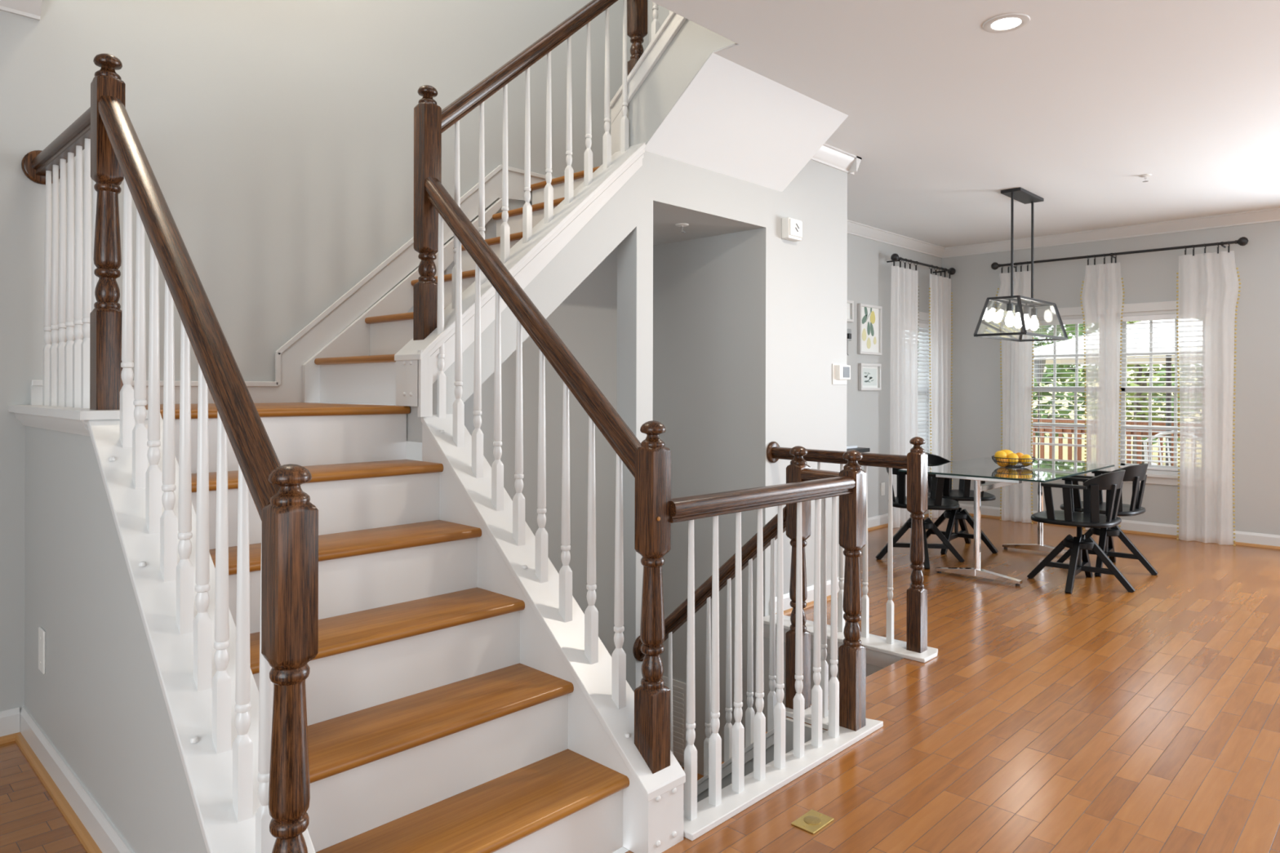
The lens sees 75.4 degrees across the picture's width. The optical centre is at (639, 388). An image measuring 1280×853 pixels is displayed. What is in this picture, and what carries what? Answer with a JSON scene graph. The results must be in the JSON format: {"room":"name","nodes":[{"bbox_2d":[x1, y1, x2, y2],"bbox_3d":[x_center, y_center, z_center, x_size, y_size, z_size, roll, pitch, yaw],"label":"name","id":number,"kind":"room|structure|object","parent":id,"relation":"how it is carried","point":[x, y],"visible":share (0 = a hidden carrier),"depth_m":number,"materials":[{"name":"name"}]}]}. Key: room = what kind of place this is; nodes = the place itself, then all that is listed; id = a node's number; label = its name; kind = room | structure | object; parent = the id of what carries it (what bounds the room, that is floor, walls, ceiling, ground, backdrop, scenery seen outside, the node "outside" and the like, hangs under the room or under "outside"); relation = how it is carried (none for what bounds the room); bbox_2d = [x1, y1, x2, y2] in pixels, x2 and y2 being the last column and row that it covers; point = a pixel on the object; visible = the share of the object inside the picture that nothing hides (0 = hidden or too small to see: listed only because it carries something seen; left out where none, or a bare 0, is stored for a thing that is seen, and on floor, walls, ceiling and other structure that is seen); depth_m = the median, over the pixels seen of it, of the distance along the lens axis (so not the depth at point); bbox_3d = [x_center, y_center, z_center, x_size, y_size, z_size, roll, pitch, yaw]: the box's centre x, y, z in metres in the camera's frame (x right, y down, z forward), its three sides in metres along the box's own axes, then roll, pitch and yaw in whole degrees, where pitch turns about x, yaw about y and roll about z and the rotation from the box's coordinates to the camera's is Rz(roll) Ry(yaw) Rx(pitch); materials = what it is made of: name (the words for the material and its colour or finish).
{"room":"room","nodes":[
{"label":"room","id":0,"kind":"room"},
{"bbox_2d":[24,426,207,852],"bbox_3d":[-1.414,0.668,2.207,2.120,1.130,0.020,0,0,44],"label":"wall","id":1,"kind":"structure","parent":0,"point":[99,699],"depth_m":2.28,"materials":[{"name":"paint"}]},
{"bbox_2d":[38,626,45,674],"bbox_3d":[-1.966,0.862,2.722,0.076,0.140,0.008,0,0,44],"label":"blank wall plate","id":2,"kind":"object","parent":1,"relation":"attached to","point":[42,633],"visible":1,"depth_m":2.71,"materials":[{"name":"white plastic"}]},
{"bbox_2d":[14,706,134,852],"bbox_3d":[-1.433,1.181,2.188,2.120,0.105,0.032,0,0,44],"label":"baseboard","id":3,"kind":"structure","parent":1,"relation":"attached to","point":[90,824],"depth_m":2.42,"materials":[{"name":"white paint"}]},
{"bbox_2d":[0,0,942,711],"bbox_3d":[-0.627,-0.065,4.627,0.120,8.000,10.620,0,0,44],"label":"wall","id":4,"kind":"structure","parent":0,"point":[276,137],"depth_m":3.65,"materials":[{"name":"paint"}]},
{"bbox_2d":[0,706,19,744],"bbox_3d":[-3.226,1.177,1.837,0.032,0.105,3.000,0,0,44],"label":"baseboard","id":5,"kind":"structure","parent":4,"relation":"attached to","point":[9,718],"depth_m":2.89,"materials":[{"name":"white paint"}]},
{"bbox_2d":[0,0,42,20],"bbox_3d":[-3.190,-1.365,1.847,0.062,0.092,3.055,0,0,44],"label":"trim","id":6,"kind":"structure","parent":4,"relation":"attached to","point":[32,9],"depth_m":2.92,"materials":[{"name":"white paint"}]},
{"bbox_2d":[30,164,555,404],"bbox_3d":[-1.050,-0.561,4.071,0.046,1.251,3.170,0,0,44],"label":"skirt board","id":7,"kind":"object","parent":4,"relation":"attached to","point":[297,376],"visible":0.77,"depth_m":3.79,"materials":[{"name":"white paint"}]},
{"bbox_2d":[847,328,851,355],"bbox_3d":[1.757,-0.387,6.969,0.045,0.225,0.100,0,0,44],"label":"hook","id":8,"kind":"object","parent":4,"relation":"attached to","point":[849,331],"visible":0.66,"depth_m":6.94,"materials":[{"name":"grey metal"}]},
{"bbox_2d":[847,300,853,322],"bbox_3d":[1.655,-0.650,6.874,0.030,0.180,0.420,0,0,44],"label":"picture frame","id":9,"kind":"object","parent":4,"relation":"attached to","point":[850,303],"visible":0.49,"depth_m":7.00,"materials":[{"name":"white paint"}]},
{"bbox_2d":[857,363,880,390],"bbox_3d":[2.011,-0.098,7.244,0.030,0.234,0.350,0,0,44],"label":"picture frame","id":10,"kind":"object","parent":4,"relation":"attached to","point":[869,374],"visible":1,"depth_m":7.24,"materials":[{"name":"white paint"}]},
{"bbox_2d":[857,303,882,355],"bbox_3d":[2.012,-0.512,7.244,0.030,0.436,0.380,0,0,44],"label":"picture frame","id":11,"kind":"object","parent":4,"relation":"attached to","point":[869,317],"visible":1,"depth_m":7.25,"materials":[{"name":"white paper"}]},
{"bbox_2d":[880,482,884,495],"bbox_3d":[2.182,0.906,7.438,0.008,0.114,0.070,0,0,44],"label":"wall outlet","id":12,"kind":"object","parent":4,"relation":"attached to","point":[882,484],"visible":1,"depth_m":7.43,"materials":[{"name":"white plastic"}]},
{"bbox_2d":[847,219,945,257],"bbox_3d":[1.805,-1.353,7.004,0.062,0.092,3.585,0,0,44],"label":"trim","id":13,"kind":"structure","parent":4,"relation":"attached to","point":[854,228],"depth_m":7.51,"materials":[{"name":"white paint"}]},
{"bbox_2d":[867,509,928,531],"bbox_3d":[1.788,1.188,7.015,0.032,0.105,3.585,0,0,44],"label":"baseboard","id":14,"kind":"structure","parent":4,"relation":"attached to","point":[880,521],"depth_m":7.36,"materials":[{"name":"white paint"}]},
{"bbox_2d":[886,253,955,275],"bbox_3d":[2.640,-1.157,7.796,0.161,0.071,1.257,0,0,44],"label":"curtain rod","id":15,"kind":"object","parent":4,"relation":"attached to","point":[895,257],"visible":0.98,"depth_m":7.67,"materials":[{"name":"black metal"}]},
{"bbox_2d":[889,257,919,528],"bbox_3d":[2.408,0.037,7.495,0.069,2.418,0.516,0,0,44],"label":"sheer curtain","id":16,"kind":"object","parent":15,"relation":"hanging from","point":[904,292],"visible":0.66,"depth_m":7.43,"materials":[{"name":"white fabric"}]},
{"bbox_2d":[928,264,952,519],"bbox_3d":[2.893,0.038,7.997,0.071,2.418,0.521,0,0,44],"label":"sheer curtain","id":17,"kind":"object","parent":15,"relation":"hanging from","point":[940,362],"visible":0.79,"depth_m":7.99,"materials":[{"name":"white fabric"}]},
{"bbox_2d":[917,320,929,452],"bbox_3d":[2.608,0.032,7.953,0.100,1.380,0.660,0,0,44],"label":"window","id":18,"kind":"structure","parent":4,"relation":"in","point":[919,321],"depth_m":8.15,"materials":[{"name":"white paint"}]},
{"bbox_2d":[917,323,929,453],"bbox_3d":[2.631,0.029,7.931,0.050,1.308,0.590,0,0,44],"label":"window blind","id":19,"kind":"object","parent":18,"relation":"attached to","point":[922,423],"visible":0.2,"depth_m":8.05,"materials":[{"name":"white"}]},
{"bbox_2d":[918,311,929,320],"bbox_3d":[2.660,0.037,7.903,0.045,1.540,0.860,0,0,44],"label":"trim","id":20,"kind":"structure","parent":4,"relation":"attached to","point":[922,316],"depth_m":7.99,"materials":[{"name":"white paint"}]},
{"bbox_2d":[406,151,847,775],"bbox_3d":[-0.119,1.216,4.342,1.010,5.240,2.909,0,0,44],"label":"wall","id":21,"kind":"structure","parent":0,"point":[731,331],"depth_m":4.59,"materials":[{"name":"paint"}]},
{"bbox_2d":[662,675,686,762],"bbox_3d":[0.173,1.947,4.898,0.280,0.460,0.016,0,0,44],"label":"air vent","id":22,"kind":"object","parent":21,"relation":"in","point":[679,688],"visible":0.3,"depth_m":4.84,"materials":[{"name":"grey metal"}]},
{"bbox_2d":[675,222,688,232],"bbox_3d":[0.221,-0.841,4.359,0.072,0.040,0.072,0,0,44],"label":"sprinkler","id":23,"kind":"object","parent":21,"relation":"attached to","point":[682,225],"visible":1,"depth_m":4.35,"materials":[{"name":"white metal"}]},
{"bbox_2d":[781,217,802,241],"bbox_3d":[0.840,-0.874,4.559,0.059,0.112,0.130,0,0,44],"label":"fire alarm","id":24,"kind":"object","parent":21,"relation":"attached to","point":[791,228],"visible":1,"depth_m":4.53,"materials":[{"name":"white plastic"}]},
{"bbox_2d":[775,577,844,615],"bbox_3d":[0.990,1.186,4.739,0.032,0.105,0.795,0,0,44],"label":"baseboard","id":25,"kind":"structure","parent":21,"relation":"attached to","point":[788,610],"depth_m":4.71,"materials":[{"name":"white paint"}]},
{"bbox_2d":[810,142,860,174],"bbox_3d":[1.056,-1.355,4.779,0.062,0.092,0.777,0,0,44],"label":"trim","id":26,"kind":"structure","parent":21,"relation":"attached to","point":[828,155],"depth_m":4.87,"materials":[{"name":"white paint"}]},
{"bbox_2d":[831,363,850,384],"bbox_3d":[1.209,-0.084,4.958,0.036,0.123,0.160,0,0,44],"label":"thermostat","id":27,"kind":"object","parent":21,"relation":"attached to","point":[841,372],"visible":1,"depth_m":4.94,"materials":[{"name":"white plastic"}]},
{"bbox_2d":[848,155,862,173],"bbox_3d":[0.942,-1.355,5.388,1.072,0.092,0.062,0,0,44],"label":"trim","id":28,"kind":"structure","parent":21,"relation":"attached to","point":[855,166],"depth_m":5.00,"materials":[{"name":"white paint"}]},
{"bbox_2d":[0,515,1279,852],"bbox_3d":[1.927,1.341,2.150,7.100,0.200,10.620,0,0,44],"label":"floor","id":29,"kind":"structure","parent":0,"point":[1101,717],"depth_m":3.05,"materials":[{"name":"brown wood"}]},
{"bbox_2d":[8,402,685,852],"bbox_3d":[-1.043,0.648,2.585,2.127,1.172,1.174,0,0,44],"label":"staircase","id":30,"kind":"structure","parent":29,"relation":"on","point":[452,705],"depth_m":2.25,"materials":[{"name":"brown wood"}]},
{"bbox_2d":[21,53,125,409],"bbox_3d":[-1.820,-0.445,2.654,0.910,1.015,0.120,0,0,44],"label":"landing railing","id":31,"kind":"object","parent":30,"relation":"on","point":[81,286],"visible":0.98,"depth_m":2.51,"materials":[{"name":"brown wood"}]},
{"bbox_2d":[97,95,318,852],"bbox_3d":[-1.053,0.124,1.910,1.234,1.896,0.074,0,0,44],"label":"stair railing","id":32,"kind":"object","parent":30,"relation":"on","point":[289,626],"visible":1,"depth_m":1.73,"materials":[{"name":"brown wood"}]},
{"bbox_2d":[314,142,645,417],"bbox_3d":[-0.355,-0.505,4.066,1.015,1.216,2.249,0,0,44],"label":"staircase","id":33,"kind":"structure","parent":30,"relation":"on","point":[399,370],"depth_m":3.41,"materials":[{"name":"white wood"}]},
{"bbox_2d":[441,0,647,309],"bbox_3d":[-0.376,-1.277,3.484,0.071,1.956,1.108,0,0,44],"label":"stair railing","id":34,"kind":"object","parent":33,"relation":"on","point":[634,11],"visible":0.84,"depth_m":3.45,"materials":[{"name":"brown wood"}]},
{"bbox_2d":[609,11,848,191],"bbox_3d":[0.512,-1.436,4.011,0.730,0.947,1.131,0,0,44],"label":"staircase","id":35,"kind":"structure","parent":33,"relation":"on","point":[689,104],"depth_m":3.80,"materials":[{"name":"paint"}]},
{"bbox_2d":[651,1,671,39],"bbox_3d":[0.196,-2.071,3.625,0.550,1.143,0.065,0,0,44],"label":"stair railing","id":36,"kind":"object","parent":35,"relation":"on","point":[655,24],"visible":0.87,"depth_m":3.74,"materials":[{"name":"white wood"}]},
{"bbox_2d":[413,84,671,773],"bbox_3d":[-0.375,-0.042,2.663,1.221,2.151,0.074,0,0,44],"label":"stair railing","id":37,"kind":"object","parent":30,"relation":"on","point":[649,461],"visible":1,"depth_m":2.52,"materials":[{"name":"brown wood"}]},
{"bbox_2d":[671,445,883,840],"bbox_3d":[0.385,0.729,2.748,0.334,1.017,1.113,0,0,44],"label":"railing","id":38,"kind":"object","parent":29,"relation":"on","point":[838,706],"visible":0.99,"depth_m":2.73,"materials":[{"name":"white paint"}]},
{"bbox_2d":[791,809,834,834],"bbox_3d":[0.492,1.234,2.360,0.075,0.007,0.108,0,0,44],"label":"floor outlet","id":39,"kind":"object","parent":29,"relation":"on","point":[812,821],"visible":1,"depth_m":2.35,"materials":[{"name":"gold metal"}]},
{"bbox_2d":[763,436,937,667],"bbox_3d":[1.020,0.770,4.124,0.928,1.088,0.201,0,0,44],"label":"railing","id":40,"kind":"object","parent":29,"relation":"on","point":[881,651],"visible":0.74,"depth_m":3.90,"materials":[{"name":"white paint"}]},
{"bbox_2d":[846,447,870,452],"bbox_3d":[1.212,0.836,5.838,0.420,0.806,0.880,0,0,44],"label":"console table","id":41,"kind":"object","parent":29,"relation":"on","point":[858,449],"visible":0.13,"depth_m":5.95,"materials":[{"name":"black wood"}]},
{"bbox_2d":[846,444,857,448],"bbox_3d":[1.422,0.426,6.025,0.220,0.016,0.240,0,0,44],"label":"magazine","id":42,"kind":"object","parent":41,"relation":"on","point":[848,446],"visible":0.21,"depth_m":5.99,"materials":[{"name":"white paper"}]},
{"bbox_2d":[875,467,964,569],"bbox_3d":[2.037,0.877,5.958,0.552,0.747,0.552,0,0,-31],"label":"swivel chair","id":43,"kind":"object","parent":29,"relation":"on","point":[935,501],"visible":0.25,"depth_m":5.91,"materials":[{"name":"black wood"}]},
{"bbox_2d":[925,452,998,555],"bbox_3d":[2.451,0.878,6.412,0.522,0.747,0.524,0,0,4],"label":"swivel chair","id":44,"kind":"object","parent":29,"relation":"on","point":[963,493],"visible":0.56,"depth_m":6.33,"materials":[{"name":"black wood"}]},
{"bbox_2d":[897,457,1114,586],"bbox_3d":[2.589,0.897,5.794,0.935,0.690,1.470,0,0,44],"label":"dining table","id":45,"kind":"object","parent":29,"relation":"on","point":[983,468],"visible":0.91,"depth_m":5.52,"materials":[{"name":"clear glass"}]},
{"bbox_2d":[991,455,1035,467],"bbox_3d":[2.620,0.516,5.811,0.286,0.070,0.286,0,0,44],"label":"fruit bowl","id":46,"kind":"object","parent":45,"relation":"on","point":[992,456],"visible":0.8,"depth_m":5.73,"materials":[{"name":"black metal"}]},
{"bbox_2d":[996,457,1008,466],"bbox_3d":[2.535,0.513,5.788,0.076,0.076,0.076,0,0,44],"label":"lemon","id":47,"kind":"object","parent":46,"relation":"in","point":[1000,464],"visible":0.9,"depth_m":5.76,"materials":[{"name":"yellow food"}]},
{"bbox_2d":[994,450,1007,459],"bbox_3d":[2.528,0.477,5.802,0.082,0.076,0.078,0,0,44],"label":"lemon","id":48,"kind":"object","parent":47,"relation":"on","point":[1000,454],"visible":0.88,"depth_m":5.78,"materials":[{"name":"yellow food"}]},
{"bbox_2d":[1007,453,1018,465],"bbox_3d":[2.603,0.495,5.779,0.078,0.085,0.087,0,0,44],"label":"lemon","id":49,"kind":"object","parent":46,"relation":"in","point":[1011,455],"visible":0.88,"depth_m":5.75,"materials":[{"name":"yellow food"}]},
{"bbox_2d":[1015,452,1023,463],"bbox_3d":[2.686,0.494,5.865,0.076,0.076,0.074,0,0,44],"label":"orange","id":50,"kind":"object","parent":46,"relation":"in","point":[1020,455],"visible":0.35,"depth_m":5.84,"materials":[{"name":"orange food"}]},
{"bbox_2d":[1020,454,1032,466],"bbox_3d":[2.691,0.502,5.769,0.076,0.081,0.076,0,0,44],"label":"lemon","id":51,"kind":"object","parent":46,"relation":"in","point":[1024,456],"visible":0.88,"depth_m":5.75,"materials":[{"name":"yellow food"}]},
{"bbox_3d":[2.608,0.512,5.892,0.078,0.076,0.077,0,0,44],"label":"lemon","id":52,"kind":"object","parent":46,"relation":"in","visible":0},
{"bbox_2d":[1001,449,1013,456],"bbox_3d":[2.595,0.472,5.863,0.100,0.076,0.076,0,0,-2],"label":"lemon","id":53,"kind":"object","parent":52,"relation":"on","point":[1007,451],"visible":0.18,"depth_m":5.84,"materials":[{"name":"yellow food"}]},
{"bbox_2d":[1026,469,1135,594],"bbox_3d":[2.757,0.878,5.247,0.556,0.747,0.548,0,0,-10],"label":"swivel chair","id":54,"kind":"object","parent":29,"relation":"on","point":[1091,517],"visible":0.99,"depth_m":5.13,"materials":[{"name":"black wood"}]},
{"bbox_2d":[1056,463,1158,577],"bbox_3d":[3.189,0.879,5.712,0.552,0.747,0.552,0,0,-1],"label":"swivel chair","id":55,"kind":"object","parent":29,"relation":"on","point":[1135,473],"visible":0.52,"depth_m":5.59,"materials":[{"name":"black wood"}]},
{"bbox_2d":[648,0,669,44],"bbox_3d":[-0.440,-2.875,3.527,1.670,2.380,3.390,0,0,44],"label":"wall","id":56,"kind":"structure","parent":0,"point":[663,12],"depth_m":5.18,"materials":[{"name":"paint"}]},
{"bbox_2d":[612,636,884,852],"bbox_3d":[0.029,2.587,3.708,2.110,2.698,2.180,0,0,44],"label":"wall","id":57,"kind":"structure","parent":0,"point":[870,668],"depth_m":3.91,"materials":[{"name":"paint"}]},
{"bbox_2d":[632,506,786,804],"bbox_3d":[0.305,1.232,3.450,0.840,1.576,0.140,0,0,44],"label":"railing","id":58,"kind":"object","parent":57,"relation":"attached to","point":[703,594],"visible":0.49,"depth_m":3.36,"materials":[{"name":"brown wood"}]},
{"bbox_2d":[681,731,767,790],"bbox_3d":[0.277,1.847,4.158,1.833,0.830,0.940,0,0,44],"label":"staircase","id":59,"kind":"structure","parent":57,"relation":"attached to","point":[699,776],"depth_m":4.71,"materials":[{"name":"white paint"}]},
{"bbox_2d":[649,0,1279,247],"bbox_3d":[1.934,-1.539,2.150,7.100,0.280,10.620,0,0,44],"label":"ceiling","id":60,"kind":"structure","parent":0,"point":[1068,108],"depth_m":3.99,"materials":[{"name":"white paint"}]},
{"bbox_2d":[982,13,1030,33],"bbox_3d":[1.404,-1.397,3.175,0.168,0.007,0.168,0,0,44],"label":"recessed light","id":61,"kind":"object","parent":60,"relation":"in","point":[1005,23],"visible":1,"depth_m":3.17,"materials":[{"name":"white paint"}]},
{"bbox_2d":[973,186,1068,342],"bbox_3d":[2.759,-0.878,5.972,0.358,1.038,0.882,0,0,44],"label":"lantern chandelier","id":62,"kind":"object","parent":60,"relation":"hanging from","point":[1022,321],"visible":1,"depth_m":5.90,"materials":[{"name":"black metal"}]},
{"bbox_2d":[1004,299,1014,327],"bbox_3d":[2.591,-0.523,5.800,0.062,0.191,0.062,0,0,44],"label":"bulb","id":63,"kind":"object","parent":62,"relation":"attached to","point":[1010,320],"depth_m":5.78,"materials":[{"name":"white glass"}]},
{"bbox_2d":[1013,302,1022,328],"bbox_3d":[2.702,-0.523,5.914,0.062,0.191,0.062,0,0,44],"label":"bulb","id":64,"kind":"object","parent":62,"relation":"attached to","point":[1017,323],"depth_m":5.90,"materials":[{"name":"white glass"}]},
{"bbox_2d":[1022,303,1031,329],"bbox_3d":[2.813,-0.523,6.029,0.062,0.191,0.062,0,0,44],"label":"bulb","id":65,"kind":"object","parent":62,"relation":"attached to","point":[1025,309],"depth_m":6.01,"materials":[{"name":"white glass"}]},
{"bbox_2d":[1030,305,1038,330],"bbox_3d":[2.925,-0.522,6.144,0.062,0.191,0.062,0,0,44],"label":"bulb","id":66,"kind":"object","parent":62,"relation":"attached to","point":[1034,322],"depth_m":6.13,"materials":[{"name":"white glass"}]},
{"bbox_2d":[1138,173,1151,182],"bbox_3d":[3.316,-1.376,5.432,0.072,0.040,0.072,0,0,44],"label":"sprinkler","id":67,"kind":"object","parent":60,"relation":"attached to","point":[1145,175],"visible":1,"depth_m":5.42,"materials":[{"name":"white metal"}]},
{"bbox_2d":[942,221,1279,535],"bbox_3d":[5.601,-0.061,5.904,7.050,3.220,0.120,0,0,44],"label":"wall","id":68,"kind":"structure","parent":0,"point":[1148,277],"depth_m":7.02,"materials":[{"name":"paint"}]},
{"bbox_2d":[1031,315,1086,462],"bbox_3d":[3.875,0.035,7.562,0.685,1.380,0.100,0,0,44],"label":"window","id":69,"kind":"structure","parent":68,"relation":"in","point":[1075,317],"depth_m":7.60,"materials":[{"name":"white paint"}]},
{"bbox_2d":[1031,318,1086,447],"bbox_3d":[3.853,-0.049,7.539,0.615,1.148,0.050,0,0,44],"label":"window blind","id":70,"kind":"object","parent":69,"relation":"attached to","point":[1065,322],"visible":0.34,"depth_m":7.56,"materials":[{"name":"white"}]},
{"bbox_2d":[1035,300,1179,485],"bbox_3d":[4.103,0.041,7.240,1.660,1.540,0.045,0,0,44],"label":"trim","id":71,"kind":"structure","parent":68,"relation":"attached to","point":[1162,479],"depth_m":7.04,"materials":[{"name":"white paint"}]},
{"bbox_2d":[942,207,1279,257],"bbox_3d":[5.540,-1.345,5.839,7.050,0.092,0.062,0,0,44],"label":"trim","id":72,"kind":"structure","parent":68,"relation":"attached to","point":[1272,215],"depth_m":7.15,"materials":[{"name":"white paint"}]},
{"bbox_2d":[959,503,1279,549],"bbox_3d":[5.545,1.197,5.850,7.050,0.105,0.032,0,0,44],"label":"baseboard","id":73,"kind":"structure","parent":68,"relation":"attached to","point":[1242,538],"depth_m":6.98,"materials":[{"name":"white paint"}]},
{"bbox_2d":[991,236,1248,269],"bbox_3d":[4.074,-1.154,7.197,1.987,0.072,0.150,0,0,44],"label":"curtain rod","id":74,"kind":"object","parent":68,"relation":"attached to","point":[1242,241],"visible":0.94,"depth_m":7.03,"materials":[{"name":"black metal"}]},
{"bbox_2d":[994,261,1034,523],"bbox_3d":[3.478,0.040,7.715,0.357,2.418,0.056,0,0,44],"label":"sheer curtain","id":75,"kind":"object","parent":74,"relation":"hanging from","point":[1016,358],"visible":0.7,"depth_m":7.69,"materials":[{"name":"white fabric"}]},
{"bbox_2d":[1080,252,1124,529],"bbox_3d":[4.014,0.040,7.196,0.351,2.415,0.053,0,0,44],"label":"sheer curtain","id":76,"kind":"object","parent":74,"relation":"hanging from","point":[1102,295],"visible":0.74,"depth_m":7.20,"materials":[{"name":"white fabric"}]},
{"bbox_2d":[1176,240,1240,546],"bbox_3d":[4.567,0.043,6.664,0.437,2.418,0.069,0,0,44],"label":"sheer curtain","id":77,"kind":"object","parent":74,"relation":"hanging from","point":[1209,284],"visible":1,"depth_m":6.66,"materials":[{"name":"white fabric"}]},
{"bbox_2d":[1118,310,1179,475],"bbox_3d":[4.432,0.037,7.022,0.685,1.380,0.100,0,0,44],"label":"window","id":78,"kind":"structure","parent":68,"relation":"in","point":[1164,312],"depth_m":7.10,"materials":[{"name":"white paint"}]},
{"bbox_2d":[1120,313,1179,471],"bbox_3d":[4.409,0.035,6.999,0.615,1.313,0.050,0,0,44],"label":"window blind","id":79,"kind":"object","parent":78,"relation":"attached to","point":[1159,317],"visible":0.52,"depth_m":7.05,"materials":[{"name":"white plastic"}]},
{"label":"outside","id":80,"kind":"structure","parent":0,"visible":0},
{"bbox_3d":[5.540,1.434,8.684,7.400,0.030,3.634,0,0,44],"label":"deck","id":81,"kind":"object","parent":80,"visible":0},
{"bbox_2d":[1034,358,1045,457],"bbox_3d":[5.199,0.443,10.802,0.168,1.950,0.172,0,0,44],"label":"torch","id":82,"kind":"object","parent":81,"relation":"on","point":[1036,362],"visible":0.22,"depth_m":10.77,"materials":[{"name":"brown metal"}]},
{"bbox_2d":[1032,416,1179,466],"bbox_3d":[6.754,0.922,9.936,7.400,1.060,0.140,0,0,44],"label":"fence","id":83,"kind":"object","parent":81,"relation":"on","point":[1057,430],"visible":0.11,"depth_m":10.84,"materials":[{"name":"brown wood"}]},
{"bbox_2d":[1034,319,1178,466],"bbox_3d":[6.083,0.285,9.529,3.234,2.270,3.234,0,0,-35],"label":"patio umbrella","id":84,"kind":"object","parent":81,"relation":"on","point":[1068,344],"visible":0.18,"depth_m":9.07,"materials":[{"name":"white fabric"}]},
{"bbox_2d":[1143,430,1179,466],"bbox_3d":[5.328,0.912,8.147,0.548,1.014,0.514,0,0,44],"label":"patio chair","id":85,"kind":"object","parent":81,"relation":"on","point":[1159,433],"visible":0.08,"depth_m":8.07,"materials":[{"name":"white metal"}]},
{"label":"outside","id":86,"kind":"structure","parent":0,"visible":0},
{"bbox_3d":[13.316,2.027,21.745,36.000,0.280,33.380,0,0,44],"label":"ground","id":87,"kind":"structure","parent":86,"visible":0},
{"bbox_2d":[917,323,1086,437],"bbox_3d":[6.384,-0.582,14.426,3.694,4.915,3.693,0,0,44],"label":"tree","id":88,"kind":"object","parent":87,"relation":"on","point":[1068,330],"visible":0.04,"depth_m":13.76,"materials":[{"name":"green plant"}]},
{"bbox_2d":[1036,324,1085,392],"bbox_3d":[9.524,-1.354,20.551,4.518,6.470,4.516,0,0,44],"label":"tree","id":89,"kind":"object","parent":87,"relation":"on","point":[1048,366],"visible":0.02,"depth_m":19.89,"materials":[{"name":"green plant"}]},
{"bbox_2d":[1057,320,1179,463],"bbox_3d":[9.663,-0.467,15.954,3.182,4.699,3.250,0,0,44],"label":"tree","id":90,"kind":"object","parent":87,"relation":"on","point":[1127,365],"visible":0.07,"depth_m":15.81,"materials":[{"name":"green plant"}]},
{"bbox_2d":[1142,364,1179,444],"bbox_3d":[9.273,-0.867,12.710,3.023,5.496,3.118,0,0,44],"label":"tree","id":91,"kind":"object","parent":87,"relation":"on","point":[1160,379],"visible":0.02,"depth_m":13.03,"materials":[{"name":"green plant"}]},
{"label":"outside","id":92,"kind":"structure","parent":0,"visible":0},
{"bbox_2d":[1032,368,1179,466],"bbox_3d":[15.887,0.523,24.396,36.000,2.900,26.000,0,0,44],"label":"hillside","id":93,"kind":"structure","parent":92,"point":[1046,439],"depth_m":18.72,"materials":[{"name":"green plant"}]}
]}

